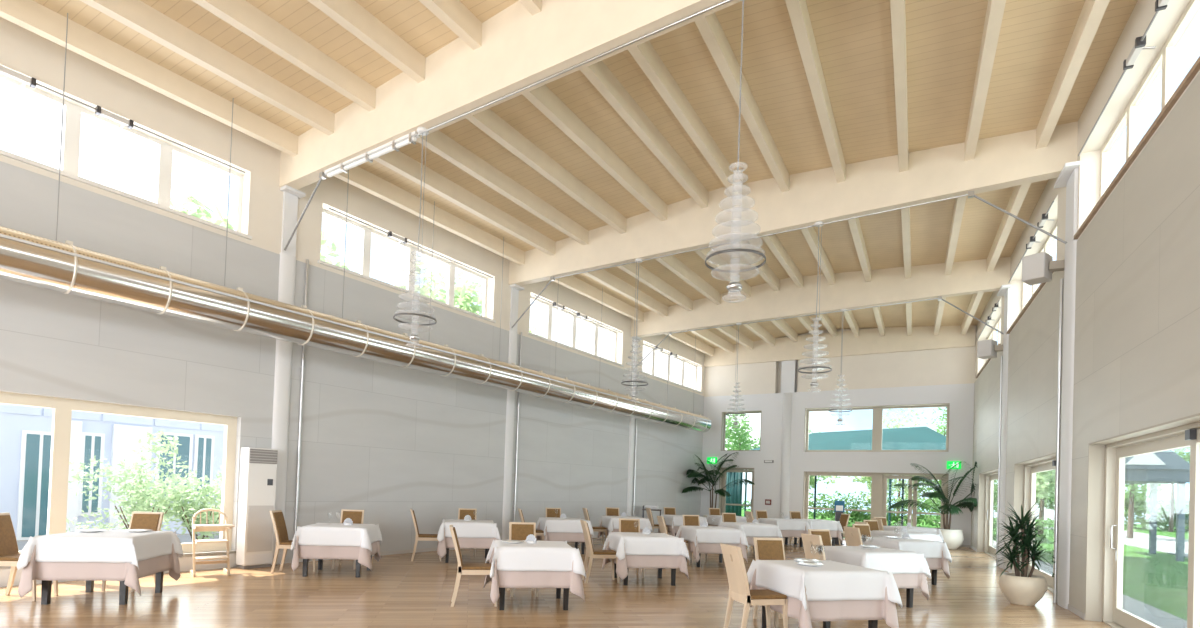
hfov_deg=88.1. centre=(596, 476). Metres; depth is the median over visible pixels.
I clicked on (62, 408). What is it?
window
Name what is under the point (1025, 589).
pot
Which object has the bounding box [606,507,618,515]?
dining chair
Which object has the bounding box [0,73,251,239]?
window
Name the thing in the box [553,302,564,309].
opener
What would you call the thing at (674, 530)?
undercloth
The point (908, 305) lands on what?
joist
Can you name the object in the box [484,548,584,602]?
undercloth
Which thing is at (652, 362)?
window
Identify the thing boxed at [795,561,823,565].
plate
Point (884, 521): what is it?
dining chair
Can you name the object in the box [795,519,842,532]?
tablecloth
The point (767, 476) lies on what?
wall
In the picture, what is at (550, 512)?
dining chair
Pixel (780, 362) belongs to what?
niche
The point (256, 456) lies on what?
outlet
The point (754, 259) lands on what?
joist
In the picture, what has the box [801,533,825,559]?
dining chair
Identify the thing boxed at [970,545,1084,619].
baseboard
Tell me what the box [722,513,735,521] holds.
dining chair
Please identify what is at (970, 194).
rod
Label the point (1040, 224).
opener
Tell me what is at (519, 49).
beam
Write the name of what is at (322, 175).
rod
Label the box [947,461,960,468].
exit sign
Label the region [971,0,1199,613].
wall
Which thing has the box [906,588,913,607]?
dining table
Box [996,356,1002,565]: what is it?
conduit pipe
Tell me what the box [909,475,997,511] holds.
tree
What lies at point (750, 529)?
tablecloth
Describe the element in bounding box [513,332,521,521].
conduit pipe
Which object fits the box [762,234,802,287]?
joist
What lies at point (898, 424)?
tree
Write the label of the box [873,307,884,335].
joist
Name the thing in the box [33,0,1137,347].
ceiling
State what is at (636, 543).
tablecloth
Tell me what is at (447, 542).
undercloth
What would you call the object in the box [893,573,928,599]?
undercloth
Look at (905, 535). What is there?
napkin
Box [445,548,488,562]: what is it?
dining table
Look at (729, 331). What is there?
joist
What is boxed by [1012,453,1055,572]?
trim
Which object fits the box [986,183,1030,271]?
joist
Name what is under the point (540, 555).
tablecloth
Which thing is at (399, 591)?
floor
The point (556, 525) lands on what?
tablecloth
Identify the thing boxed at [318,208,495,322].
window
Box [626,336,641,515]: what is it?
column
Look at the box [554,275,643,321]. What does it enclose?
joist
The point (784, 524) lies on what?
tablecloth
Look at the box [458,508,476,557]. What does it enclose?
dining chair
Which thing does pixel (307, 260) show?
conduit pipe
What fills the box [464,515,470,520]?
napkin
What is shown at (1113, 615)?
door
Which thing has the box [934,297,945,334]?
joist
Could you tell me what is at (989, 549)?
door
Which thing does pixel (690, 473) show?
potted palm
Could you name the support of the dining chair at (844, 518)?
on the floor
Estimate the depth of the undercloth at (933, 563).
10.41 m
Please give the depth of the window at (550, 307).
17.26 m
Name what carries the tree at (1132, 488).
on the gravel drive
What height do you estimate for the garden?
0.230 m
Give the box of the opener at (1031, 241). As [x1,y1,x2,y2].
[1026,236,1040,248]
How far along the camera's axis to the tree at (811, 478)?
35.21 m
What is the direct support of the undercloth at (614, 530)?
on the dining table
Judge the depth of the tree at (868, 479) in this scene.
33.62 m
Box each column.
[271,185,305,564]
[501,284,523,539]
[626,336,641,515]
[780,360,796,518]
[997,284,1010,567]
[1054,161,1080,608]
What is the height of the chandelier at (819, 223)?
2.946 m
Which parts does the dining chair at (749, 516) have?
backrest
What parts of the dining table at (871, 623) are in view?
leg, leg, leg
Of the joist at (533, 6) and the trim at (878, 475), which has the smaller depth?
the joist at (533, 6)
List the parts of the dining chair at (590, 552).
leg, backrest, leg, seat frame, seat, leg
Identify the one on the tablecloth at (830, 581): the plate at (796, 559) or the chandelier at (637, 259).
the plate at (796, 559)
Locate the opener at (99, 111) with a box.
[95,105,133,129]
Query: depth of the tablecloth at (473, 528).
11.20 m
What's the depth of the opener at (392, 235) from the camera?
12.03 m
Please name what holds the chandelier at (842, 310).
hanging from the beam at (850, 290)
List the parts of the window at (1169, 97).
opener rail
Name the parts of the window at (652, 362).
sill, opener rail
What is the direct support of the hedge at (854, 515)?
on the ground
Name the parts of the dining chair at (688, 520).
backrest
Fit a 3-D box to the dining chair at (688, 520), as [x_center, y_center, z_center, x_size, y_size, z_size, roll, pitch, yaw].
[2.062,1.292,13.009,0.360,0.930,0.581,2,-1,-11]
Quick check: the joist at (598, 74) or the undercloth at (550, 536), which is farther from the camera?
the undercloth at (550, 536)
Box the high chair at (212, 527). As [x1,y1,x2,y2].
[190,508,234,576]
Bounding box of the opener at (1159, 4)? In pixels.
[1155,0,1169,11]
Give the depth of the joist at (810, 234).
14.03 m
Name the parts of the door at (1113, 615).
handle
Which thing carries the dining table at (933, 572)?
on the floor
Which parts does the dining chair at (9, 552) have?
seat frame, backrest, seat, leg, leg, leg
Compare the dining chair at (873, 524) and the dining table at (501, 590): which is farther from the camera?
the dining chair at (873, 524)
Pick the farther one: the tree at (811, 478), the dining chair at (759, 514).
the tree at (811, 478)
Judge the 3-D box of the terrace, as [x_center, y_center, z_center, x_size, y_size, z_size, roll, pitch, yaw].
[11.186,2.189,16.454,0.940,0.040,55.001,2,-1,25]
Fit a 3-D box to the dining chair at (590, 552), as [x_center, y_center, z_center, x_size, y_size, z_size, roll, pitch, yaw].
[0.050,1.160,9.585,0.581,0.930,0.360,2,-1,-11]
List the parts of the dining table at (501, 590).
leg, leg, leg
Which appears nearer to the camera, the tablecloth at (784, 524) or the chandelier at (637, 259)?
the chandelier at (637, 259)
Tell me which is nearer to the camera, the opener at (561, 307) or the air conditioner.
the air conditioner
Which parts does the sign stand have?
post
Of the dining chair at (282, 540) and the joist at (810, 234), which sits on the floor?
the dining chair at (282, 540)
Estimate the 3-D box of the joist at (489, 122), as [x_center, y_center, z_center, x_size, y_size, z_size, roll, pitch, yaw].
[-0.762,-5.320,10.788,0.130,0.320,5.515,1,-1,32]
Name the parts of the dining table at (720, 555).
leg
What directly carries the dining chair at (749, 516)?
on the floor
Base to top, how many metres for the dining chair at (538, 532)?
0.930 m
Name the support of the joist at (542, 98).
attached to the ceiling
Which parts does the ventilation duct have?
perforated panel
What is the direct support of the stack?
on the trolley
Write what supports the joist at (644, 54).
attached to the ceiling
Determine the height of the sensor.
0.090 m
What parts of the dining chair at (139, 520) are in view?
leg, backrest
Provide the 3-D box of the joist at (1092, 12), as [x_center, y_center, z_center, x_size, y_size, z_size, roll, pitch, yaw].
[5.337,-4.994,6.673,0.130,0.320,5.546,2,-1,26]
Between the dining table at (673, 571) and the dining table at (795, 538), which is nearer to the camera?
the dining table at (673, 571)
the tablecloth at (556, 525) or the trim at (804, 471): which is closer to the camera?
the tablecloth at (556, 525)
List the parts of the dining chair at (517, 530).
backrest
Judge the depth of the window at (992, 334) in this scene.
17.02 m
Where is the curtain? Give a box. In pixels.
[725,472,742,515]
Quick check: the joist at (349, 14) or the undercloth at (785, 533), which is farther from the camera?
the undercloth at (785, 533)
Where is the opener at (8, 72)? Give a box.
[0,65,35,88]
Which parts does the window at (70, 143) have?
sill, opener rail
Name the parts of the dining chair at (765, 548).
leg, backrest, leg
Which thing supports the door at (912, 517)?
in the wall at (767, 476)
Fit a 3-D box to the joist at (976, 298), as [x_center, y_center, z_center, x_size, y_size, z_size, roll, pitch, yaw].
[10.188,-4.644,16.722,0.130,0.320,5.874,2,-1,26]
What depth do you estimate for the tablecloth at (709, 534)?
11.85 m
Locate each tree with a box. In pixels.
[170,193,351,269]
[394,257,482,315]
[529,325,542,335]
[725,414,759,449]
[809,475,841,494]
[848,476,918,507]
[883,408,935,518]
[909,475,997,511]
[925,407,946,435]
[1036,470,1054,533]
[1124,447,1189,537]
[1125,450,1189,531]
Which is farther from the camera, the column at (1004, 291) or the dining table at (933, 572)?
the column at (1004, 291)
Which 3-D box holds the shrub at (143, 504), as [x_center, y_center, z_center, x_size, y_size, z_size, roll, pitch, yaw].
[-8.025,0.296,10.905,2.364,2.275,1.829,1,-1,30]
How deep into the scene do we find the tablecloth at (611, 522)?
15.11 m
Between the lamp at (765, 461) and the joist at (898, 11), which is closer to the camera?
the joist at (898, 11)
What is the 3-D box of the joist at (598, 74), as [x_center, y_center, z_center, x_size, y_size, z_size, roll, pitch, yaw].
[0.812,-5.407,9.733,0.130,0.320,5.517,1,-1,30]
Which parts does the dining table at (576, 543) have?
leg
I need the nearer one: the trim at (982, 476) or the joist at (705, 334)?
the trim at (982, 476)
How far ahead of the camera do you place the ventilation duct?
9.14 m
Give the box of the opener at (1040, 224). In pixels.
[1037,213,1053,227]
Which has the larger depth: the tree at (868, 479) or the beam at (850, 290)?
the tree at (868, 479)
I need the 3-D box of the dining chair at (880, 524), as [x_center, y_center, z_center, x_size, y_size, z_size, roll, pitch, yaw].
[7.041,1.504,15.114,0.581,0.930,0.360,2,-1,-13]
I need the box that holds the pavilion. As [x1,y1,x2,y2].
[1125,450,1189,561]
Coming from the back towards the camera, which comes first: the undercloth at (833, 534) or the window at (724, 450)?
the window at (724, 450)
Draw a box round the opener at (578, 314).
[577,312,586,319]
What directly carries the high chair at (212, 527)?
on the floor
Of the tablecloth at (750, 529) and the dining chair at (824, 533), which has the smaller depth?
the dining chair at (824, 533)
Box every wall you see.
[0,17,704,586]
[700,328,975,544]
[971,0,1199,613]
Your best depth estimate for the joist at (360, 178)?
12.11 m
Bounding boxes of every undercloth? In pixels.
[18,544,180,597]
[291,536,380,570]
[436,528,497,557]
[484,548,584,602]
[536,522,593,549]
[597,522,642,539]
[602,541,688,579]
[658,521,679,536]
[679,532,747,562]
[746,537,778,546]
[749,569,898,627]
[759,521,808,538]
[788,530,841,542]
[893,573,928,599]
[926,550,949,578]
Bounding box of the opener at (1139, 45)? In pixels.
[1123,36,1155,69]
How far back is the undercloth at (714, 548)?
11.81 m
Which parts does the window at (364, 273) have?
sill, opener rail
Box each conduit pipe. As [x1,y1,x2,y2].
[293,259,308,552]
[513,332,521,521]
[632,372,638,515]
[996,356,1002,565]
[1053,279,1063,602]
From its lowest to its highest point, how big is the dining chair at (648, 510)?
0.930 m
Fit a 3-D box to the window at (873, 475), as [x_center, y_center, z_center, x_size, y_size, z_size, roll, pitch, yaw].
[8.357,0.977,21.347,2.300,2.220,0.070,1,-1,32]
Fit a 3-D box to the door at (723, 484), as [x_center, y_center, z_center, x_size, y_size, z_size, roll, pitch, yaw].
[5.325,0.876,23.247,1.300,2.360,0.180,1,-1,32]
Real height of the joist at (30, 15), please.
0.320 m
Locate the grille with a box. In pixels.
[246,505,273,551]
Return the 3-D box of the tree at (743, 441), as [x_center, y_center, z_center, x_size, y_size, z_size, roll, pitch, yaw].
[9.223,-1.056,39.431,3.343,7.222,4.054,1,-1,30]
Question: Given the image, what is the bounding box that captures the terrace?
[939,522,1186,627]
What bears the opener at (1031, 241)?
attached to the window at (1046, 247)
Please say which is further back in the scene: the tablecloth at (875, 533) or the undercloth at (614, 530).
the undercloth at (614, 530)
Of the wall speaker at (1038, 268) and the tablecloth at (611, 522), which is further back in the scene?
the tablecloth at (611, 522)
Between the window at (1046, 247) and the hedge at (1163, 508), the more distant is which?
the hedge at (1163, 508)
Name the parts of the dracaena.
stem, stem, stem, stem, stem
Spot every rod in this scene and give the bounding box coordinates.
[284,0,732,250]
[511,191,1066,327]
[633,296,1003,369]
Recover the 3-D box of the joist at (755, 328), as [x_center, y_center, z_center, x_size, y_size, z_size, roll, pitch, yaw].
[5.031,-4.949,20.163,0.130,0.320,5.443,1,-1,32]
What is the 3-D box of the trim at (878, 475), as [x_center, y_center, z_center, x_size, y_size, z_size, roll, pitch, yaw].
[9.399,1.022,20.694,0.160,2.260,0.140,1,-1,32]
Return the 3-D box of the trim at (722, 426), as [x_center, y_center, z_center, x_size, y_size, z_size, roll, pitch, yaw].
[5.422,-1.665,23.108,1.510,1.480,0.206,1,-1,32]
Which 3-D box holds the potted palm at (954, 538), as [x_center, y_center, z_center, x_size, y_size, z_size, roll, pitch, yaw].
[9.932,0.815,18.437,2.234,2.629,2.343,2,-1,25]
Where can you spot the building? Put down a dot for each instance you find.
(25, 431)
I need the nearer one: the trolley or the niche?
the trolley
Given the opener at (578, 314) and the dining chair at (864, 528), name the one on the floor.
the dining chair at (864, 528)
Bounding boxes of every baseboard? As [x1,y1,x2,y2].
[284,530,657,562]
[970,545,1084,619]
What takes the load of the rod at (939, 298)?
attached to the column at (634, 343)
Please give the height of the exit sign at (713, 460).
0.240 m
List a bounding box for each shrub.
[66,428,187,531]
[144,458,221,539]
[206,465,222,511]
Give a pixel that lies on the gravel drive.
(1164, 544)
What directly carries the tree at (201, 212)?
on the courtyard
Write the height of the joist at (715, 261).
0.320 m
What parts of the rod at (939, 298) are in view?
rod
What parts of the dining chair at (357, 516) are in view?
backrest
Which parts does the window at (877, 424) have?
sill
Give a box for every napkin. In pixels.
[343,518,352,524]
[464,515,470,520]
[526,534,536,543]
[642,527,650,533]
[901,533,909,538]
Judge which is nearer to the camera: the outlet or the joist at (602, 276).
the outlet
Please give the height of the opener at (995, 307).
0.110 m
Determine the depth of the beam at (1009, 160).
10.79 m
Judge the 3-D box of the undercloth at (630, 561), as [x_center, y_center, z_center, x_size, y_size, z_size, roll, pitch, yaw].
[0.754,1.237,9.739,1.152,0.618,1.170,2,-1,-10]
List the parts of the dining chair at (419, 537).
backrest, leg, seat frame, seat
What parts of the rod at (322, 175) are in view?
rod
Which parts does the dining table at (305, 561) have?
leg, leg, leg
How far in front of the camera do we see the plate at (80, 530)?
7.15 m
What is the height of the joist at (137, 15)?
0.320 m
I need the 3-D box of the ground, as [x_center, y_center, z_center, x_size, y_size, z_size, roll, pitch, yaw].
[11.732,2.757,39.130,21.000,0.220,33.640,1,-1,32]
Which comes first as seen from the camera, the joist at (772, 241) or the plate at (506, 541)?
the plate at (506, 541)
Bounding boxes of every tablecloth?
[17,530,183,569]
[291,523,381,551]
[437,519,500,541]
[485,540,585,577]
[536,517,593,535]
[598,516,652,531]
[603,532,689,560]
[658,514,707,528]
[676,525,748,547]
[706,515,746,525]
[720,522,782,537]
[747,559,901,610]
[758,518,809,530]
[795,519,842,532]
[823,546,930,578]
[861,537,951,561]
[870,530,942,541]
[883,526,943,542]
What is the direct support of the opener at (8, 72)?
attached to the window at (70, 143)
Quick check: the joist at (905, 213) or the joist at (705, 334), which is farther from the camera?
the joist at (705, 334)
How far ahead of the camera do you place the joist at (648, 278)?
16.32 m
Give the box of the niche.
[778,360,798,392]
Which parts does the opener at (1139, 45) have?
push rod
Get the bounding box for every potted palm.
[682,452,754,516]
[889,461,977,549]
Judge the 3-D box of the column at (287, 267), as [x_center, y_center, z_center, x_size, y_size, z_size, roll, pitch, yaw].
[-5.130,-1.641,10.219,0.172,6.190,0.335,1,-1,34]
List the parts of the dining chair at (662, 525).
backrest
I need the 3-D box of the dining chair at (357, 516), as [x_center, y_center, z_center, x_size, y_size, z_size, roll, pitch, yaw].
[-4.061,1.027,10.168,0.360,0.930,0.581,2,-1,-11]
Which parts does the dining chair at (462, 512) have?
backrest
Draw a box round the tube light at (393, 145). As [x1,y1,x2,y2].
[324,131,419,176]
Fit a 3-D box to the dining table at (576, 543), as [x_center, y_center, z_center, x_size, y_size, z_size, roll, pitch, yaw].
[-0.722,1.314,13.647,0.840,0.715,0.840,2,-1,-13]
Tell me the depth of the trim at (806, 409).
20.97 m
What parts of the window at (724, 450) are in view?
sill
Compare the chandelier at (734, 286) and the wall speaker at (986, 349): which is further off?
the wall speaker at (986, 349)
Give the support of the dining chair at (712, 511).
on the floor
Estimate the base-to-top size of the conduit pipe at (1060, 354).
4.750 m
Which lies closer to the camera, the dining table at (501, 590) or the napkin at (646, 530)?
the dining table at (501, 590)
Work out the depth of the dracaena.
8.76 m
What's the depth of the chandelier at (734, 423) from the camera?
17.38 m
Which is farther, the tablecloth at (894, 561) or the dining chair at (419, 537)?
the dining chair at (419, 537)
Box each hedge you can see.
[742,490,1135,533]
[906,486,1188,530]
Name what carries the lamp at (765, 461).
attached to the wall at (767, 476)
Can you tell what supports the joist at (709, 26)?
attached to the ceiling
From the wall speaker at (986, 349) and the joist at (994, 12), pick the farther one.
the wall speaker at (986, 349)
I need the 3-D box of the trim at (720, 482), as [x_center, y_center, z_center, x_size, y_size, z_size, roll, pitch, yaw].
[5.244,0.870,23.117,1.320,2.360,0.206,1,-1,32]
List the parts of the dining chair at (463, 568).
backrest, leg, seat frame, seat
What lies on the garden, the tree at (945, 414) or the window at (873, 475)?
the tree at (945, 414)
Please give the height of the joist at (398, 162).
0.320 m
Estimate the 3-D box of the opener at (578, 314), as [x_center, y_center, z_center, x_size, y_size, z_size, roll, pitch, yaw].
[-0.433,-4.414,17.148,0.184,0.110,0.400,1,-1,34]
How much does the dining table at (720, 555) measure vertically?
0.715 m
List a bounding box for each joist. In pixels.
[0,0,297,156]
[80,0,334,134]
[192,0,375,111]
[307,0,425,82]
[334,166,524,264]
[373,150,555,255]
[416,130,588,244]
[419,0,481,49]
[466,109,626,233]
[519,0,541,15]
[522,85,666,220]
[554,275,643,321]
[580,61,707,208]
[583,269,667,316]
[617,263,692,310]
[628,41,741,199]
[656,255,720,304]
[665,332,713,355]
[690,329,732,352]
[695,13,789,191]
[695,247,750,297]
[716,326,752,349]
[732,240,779,290]
[743,323,774,345]
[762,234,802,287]
[771,319,797,341]
[785,0,845,182]
[797,316,819,338]
[801,227,834,284]
[817,313,836,336]
[843,310,858,336]
[848,218,871,281]
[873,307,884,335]
[890,0,908,171]
[901,207,910,278]
[906,302,911,335]
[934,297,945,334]
[944,196,966,274]
[961,293,983,334]
[964,0,1005,160]
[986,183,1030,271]
[1036,0,1109,148]
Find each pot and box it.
[935,528,963,549]
[999,573,1047,605]
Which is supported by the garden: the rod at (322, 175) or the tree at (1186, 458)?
the tree at (1186, 458)
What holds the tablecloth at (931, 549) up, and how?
on the undercloth at (933, 563)
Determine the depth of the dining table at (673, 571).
9.41 m
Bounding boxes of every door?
[721,468,753,514]
[880,473,947,527]
[984,471,997,558]
[1023,457,1055,592]
[1102,422,1199,627]
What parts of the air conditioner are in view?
panel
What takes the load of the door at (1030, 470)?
in the wall at (1137, 342)
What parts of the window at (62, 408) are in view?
sill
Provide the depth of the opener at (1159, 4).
5.89 m
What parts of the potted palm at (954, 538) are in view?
stem, stem, stem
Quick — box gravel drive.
[1044,527,1188,557]
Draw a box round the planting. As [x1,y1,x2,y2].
[17,534,219,550]
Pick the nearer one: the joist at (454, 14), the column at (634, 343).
the joist at (454, 14)
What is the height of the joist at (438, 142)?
0.320 m
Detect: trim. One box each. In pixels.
[719,468,753,514]
[721,411,761,450]
[803,471,948,518]
[804,403,949,451]
[875,473,880,516]
[977,468,997,551]
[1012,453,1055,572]
[1085,413,1199,621]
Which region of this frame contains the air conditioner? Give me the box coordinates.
[236,447,277,568]
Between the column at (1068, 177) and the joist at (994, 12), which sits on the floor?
the column at (1068, 177)
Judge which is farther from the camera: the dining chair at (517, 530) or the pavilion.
the pavilion
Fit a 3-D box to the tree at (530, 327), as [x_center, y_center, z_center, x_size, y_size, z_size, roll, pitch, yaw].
[-6.996,-6.321,61.787,10.045,17.403,10.781,2,-1,-24]
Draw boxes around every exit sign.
[707,457,716,463]
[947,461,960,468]
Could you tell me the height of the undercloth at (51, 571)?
0.618 m
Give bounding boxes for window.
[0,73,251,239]
[0,391,236,568]
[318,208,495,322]
[528,295,623,366]
[641,343,702,392]
[719,412,761,451]
[802,405,949,452]
[804,472,875,536]
[976,301,1000,377]
[1006,201,1056,334]
[1074,0,1199,239]
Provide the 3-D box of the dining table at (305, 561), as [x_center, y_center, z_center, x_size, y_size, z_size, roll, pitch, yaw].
[-3.929,1.127,9.486,0.840,0.715,0.840,2,-1,-8]
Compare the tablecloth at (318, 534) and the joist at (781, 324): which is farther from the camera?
the joist at (781, 324)
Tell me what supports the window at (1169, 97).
in the wall at (1137, 342)
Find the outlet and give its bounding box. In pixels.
[249,449,277,463]
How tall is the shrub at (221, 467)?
1.743 m
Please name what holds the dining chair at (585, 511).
on the floor
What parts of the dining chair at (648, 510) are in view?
backrest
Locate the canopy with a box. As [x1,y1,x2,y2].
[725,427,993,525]
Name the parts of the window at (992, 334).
opener rail, sill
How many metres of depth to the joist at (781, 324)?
20.70 m
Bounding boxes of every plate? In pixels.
[76,529,104,531]
[124,529,151,531]
[502,540,523,542]
[794,558,819,561]
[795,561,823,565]
[859,545,879,547]
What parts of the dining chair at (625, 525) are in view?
backrest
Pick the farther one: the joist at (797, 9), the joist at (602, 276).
the joist at (602, 276)
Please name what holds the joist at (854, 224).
attached to the ceiling
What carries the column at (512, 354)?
on the floor
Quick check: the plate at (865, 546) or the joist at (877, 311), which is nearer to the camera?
the plate at (865, 546)
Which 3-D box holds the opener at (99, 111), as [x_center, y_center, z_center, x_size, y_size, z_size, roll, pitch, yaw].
[-6.479,-4.785,8.316,0.184,0.110,0.400,1,-1,34]
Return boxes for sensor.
[1185,429,1195,439]
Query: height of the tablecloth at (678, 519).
0.343 m
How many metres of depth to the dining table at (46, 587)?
6.71 m
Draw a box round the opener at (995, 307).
[992,303,1000,310]
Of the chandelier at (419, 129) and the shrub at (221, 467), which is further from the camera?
the shrub at (221, 467)
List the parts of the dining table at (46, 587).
leg, leg, leg, leg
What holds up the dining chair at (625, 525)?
on the floor
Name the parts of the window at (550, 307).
sill, opener rail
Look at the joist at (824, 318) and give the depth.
20.02 m
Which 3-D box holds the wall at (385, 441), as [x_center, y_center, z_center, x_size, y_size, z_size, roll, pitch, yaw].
[-3.845,-2.010,12.532,0.363,7.100,27.600,1,-1,34]
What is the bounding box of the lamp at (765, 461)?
[764,460,773,462]
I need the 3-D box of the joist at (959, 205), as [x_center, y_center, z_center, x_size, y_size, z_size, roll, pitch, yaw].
[7.022,-4.898,12.114,0.130,0.320,5.462,1,-1,27]
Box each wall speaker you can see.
[977,339,1002,358]
[1022,252,1064,285]
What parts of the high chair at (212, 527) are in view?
leg, rail, seat, leg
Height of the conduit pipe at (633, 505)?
5.070 m
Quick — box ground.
[741,509,939,537]
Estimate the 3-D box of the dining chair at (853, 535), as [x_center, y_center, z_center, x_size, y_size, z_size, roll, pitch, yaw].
[4.531,1.333,10.484,0.581,0.930,0.360,2,-1,-16]
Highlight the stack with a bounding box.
[645,505,658,509]
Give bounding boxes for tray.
[193,524,234,527]
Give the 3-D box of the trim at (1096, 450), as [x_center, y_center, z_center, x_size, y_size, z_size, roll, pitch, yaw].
[5.423,0.638,5.981,0.206,2.220,3.950,2,-1,25]
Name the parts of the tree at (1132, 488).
crown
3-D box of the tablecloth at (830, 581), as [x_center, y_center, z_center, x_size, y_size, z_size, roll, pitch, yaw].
[2.267,1.081,6.332,1.161,0.343,1.150,2,-1,-14]
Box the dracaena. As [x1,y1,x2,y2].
[992,503,1055,605]
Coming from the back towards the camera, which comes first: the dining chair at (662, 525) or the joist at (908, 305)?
the joist at (908, 305)
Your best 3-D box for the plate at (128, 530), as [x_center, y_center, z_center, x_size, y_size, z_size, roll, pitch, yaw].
[-5.409,0.647,7.328,0.270,0.022,0.270,2,-1,13]
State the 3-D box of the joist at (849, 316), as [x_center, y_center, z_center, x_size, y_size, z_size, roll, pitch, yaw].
[7.494,-4.956,18.526,0.130,0.320,5.641,1,-1,29]
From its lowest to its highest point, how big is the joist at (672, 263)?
0.320 m
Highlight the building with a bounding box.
[0,404,224,539]
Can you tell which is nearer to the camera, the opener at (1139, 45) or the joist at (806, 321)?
the opener at (1139, 45)
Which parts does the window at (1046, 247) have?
sill, opener rail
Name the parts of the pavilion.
gable panel, post, post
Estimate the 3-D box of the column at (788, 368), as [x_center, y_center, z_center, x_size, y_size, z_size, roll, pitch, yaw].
[6.826,-1.062,22.235,0.480,6.300,0.450,1,-1,32]
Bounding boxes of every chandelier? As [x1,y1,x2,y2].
[393,127,436,340]
[621,258,647,396]
[705,0,765,291]
[726,323,745,424]
[798,221,831,385]
[829,309,851,421]
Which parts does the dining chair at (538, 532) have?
backrest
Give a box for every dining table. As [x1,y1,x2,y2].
[41,571,163,604]
[302,555,371,576]
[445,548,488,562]
[499,587,568,609]
[575,542,584,553]
[614,563,675,585]
[686,553,722,566]
[762,606,877,627]
[785,537,802,546]
[794,537,834,545]
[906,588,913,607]
[931,570,936,584]
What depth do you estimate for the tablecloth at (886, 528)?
15.00 m
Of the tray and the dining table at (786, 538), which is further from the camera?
the dining table at (786, 538)
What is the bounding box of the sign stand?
[834,501,844,544]
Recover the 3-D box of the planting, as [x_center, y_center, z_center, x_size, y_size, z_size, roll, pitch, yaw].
[-8.273,1.421,12.145,5.300,0.040,11.000,1,-1,34]
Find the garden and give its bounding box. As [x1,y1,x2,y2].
[924,515,1188,620]
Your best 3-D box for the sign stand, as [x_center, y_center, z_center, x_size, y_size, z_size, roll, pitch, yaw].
[7.251,1.388,18.518,0.320,1.300,0.260,2,-1,15]
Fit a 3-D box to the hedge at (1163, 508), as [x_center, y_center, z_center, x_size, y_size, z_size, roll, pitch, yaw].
[33.757,2.046,42.756,23.245,3.119,3.152,1,-1,30]
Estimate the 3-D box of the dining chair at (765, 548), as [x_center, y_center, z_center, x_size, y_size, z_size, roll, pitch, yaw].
[2.050,1.183,6.970,0.360,0.930,0.581,2,-1,-12]
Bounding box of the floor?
[0,532,1111,627]
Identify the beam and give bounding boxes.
[279,0,739,189]
[508,121,1077,285]
[631,257,1010,336]
[704,325,975,366]
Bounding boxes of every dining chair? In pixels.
[0,513,57,600]
[102,511,163,591]
[269,510,315,573]
[332,509,363,569]
[410,509,440,560]
[449,525,496,606]
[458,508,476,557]
[507,522,537,596]
[518,508,543,540]
[546,508,560,517]
[580,520,618,582]
[582,508,606,545]
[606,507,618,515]
[619,518,643,577]
[646,508,667,532]
[657,516,688,564]
[664,507,675,534]
[682,515,706,561]
[709,508,719,514]
[720,543,787,627]
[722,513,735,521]
[745,511,753,545]
[753,537,784,627]
[755,510,767,519]
[789,511,800,541]
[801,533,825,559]
[808,529,831,545]
[838,513,849,545]
[843,526,862,545]
[852,524,870,536]
[863,520,878,530]
[870,518,883,530]
[874,517,886,525]
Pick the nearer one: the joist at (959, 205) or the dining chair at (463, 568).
the dining chair at (463, 568)
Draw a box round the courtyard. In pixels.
[17,532,219,541]
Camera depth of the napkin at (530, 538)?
7.63 m
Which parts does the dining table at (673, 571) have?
leg, leg, leg, leg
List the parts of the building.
pane, white panel, pane, white panel, pane, pane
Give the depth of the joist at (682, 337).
22.05 m
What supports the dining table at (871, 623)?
on the floor
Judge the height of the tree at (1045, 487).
4.599 m
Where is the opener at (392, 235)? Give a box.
[387,231,406,243]
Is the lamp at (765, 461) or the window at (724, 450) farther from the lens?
the window at (724, 450)
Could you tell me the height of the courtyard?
0.240 m
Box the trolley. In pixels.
[642,505,661,517]
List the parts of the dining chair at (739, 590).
leg, backrest, leg, seat frame, leg, seat, leg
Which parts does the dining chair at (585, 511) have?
backrest, seat frame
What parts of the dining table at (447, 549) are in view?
leg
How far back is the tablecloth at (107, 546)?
6.64 m
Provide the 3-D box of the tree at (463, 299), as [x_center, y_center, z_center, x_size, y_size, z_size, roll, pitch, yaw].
[-13.323,-6.903,46.090,10.697,17.558,11.799,2,-1,12]
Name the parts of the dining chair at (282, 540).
leg, backrest, leg, seat frame, seat, leg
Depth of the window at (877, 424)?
20.76 m
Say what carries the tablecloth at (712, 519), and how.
on the undercloth
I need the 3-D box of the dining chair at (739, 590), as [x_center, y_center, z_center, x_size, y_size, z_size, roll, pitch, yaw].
[1.555,1.151,6.120,0.581,0.930,0.360,2,-1,-15]
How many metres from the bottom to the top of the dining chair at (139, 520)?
0.930 m
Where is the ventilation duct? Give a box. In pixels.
[0,13,710,432]
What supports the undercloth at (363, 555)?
on the dining table at (305, 561)
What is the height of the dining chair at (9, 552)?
0.930 m
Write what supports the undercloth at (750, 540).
on the dining table
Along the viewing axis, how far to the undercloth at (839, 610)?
5.92 m
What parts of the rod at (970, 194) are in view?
rod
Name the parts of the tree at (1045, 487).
crown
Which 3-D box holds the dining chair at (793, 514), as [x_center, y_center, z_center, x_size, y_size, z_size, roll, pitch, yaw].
[6.095,1.534,18.565,0.360,0.930,0.581,2,-1,-17]
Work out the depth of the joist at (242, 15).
7.77 m
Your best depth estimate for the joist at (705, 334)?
21.73 m

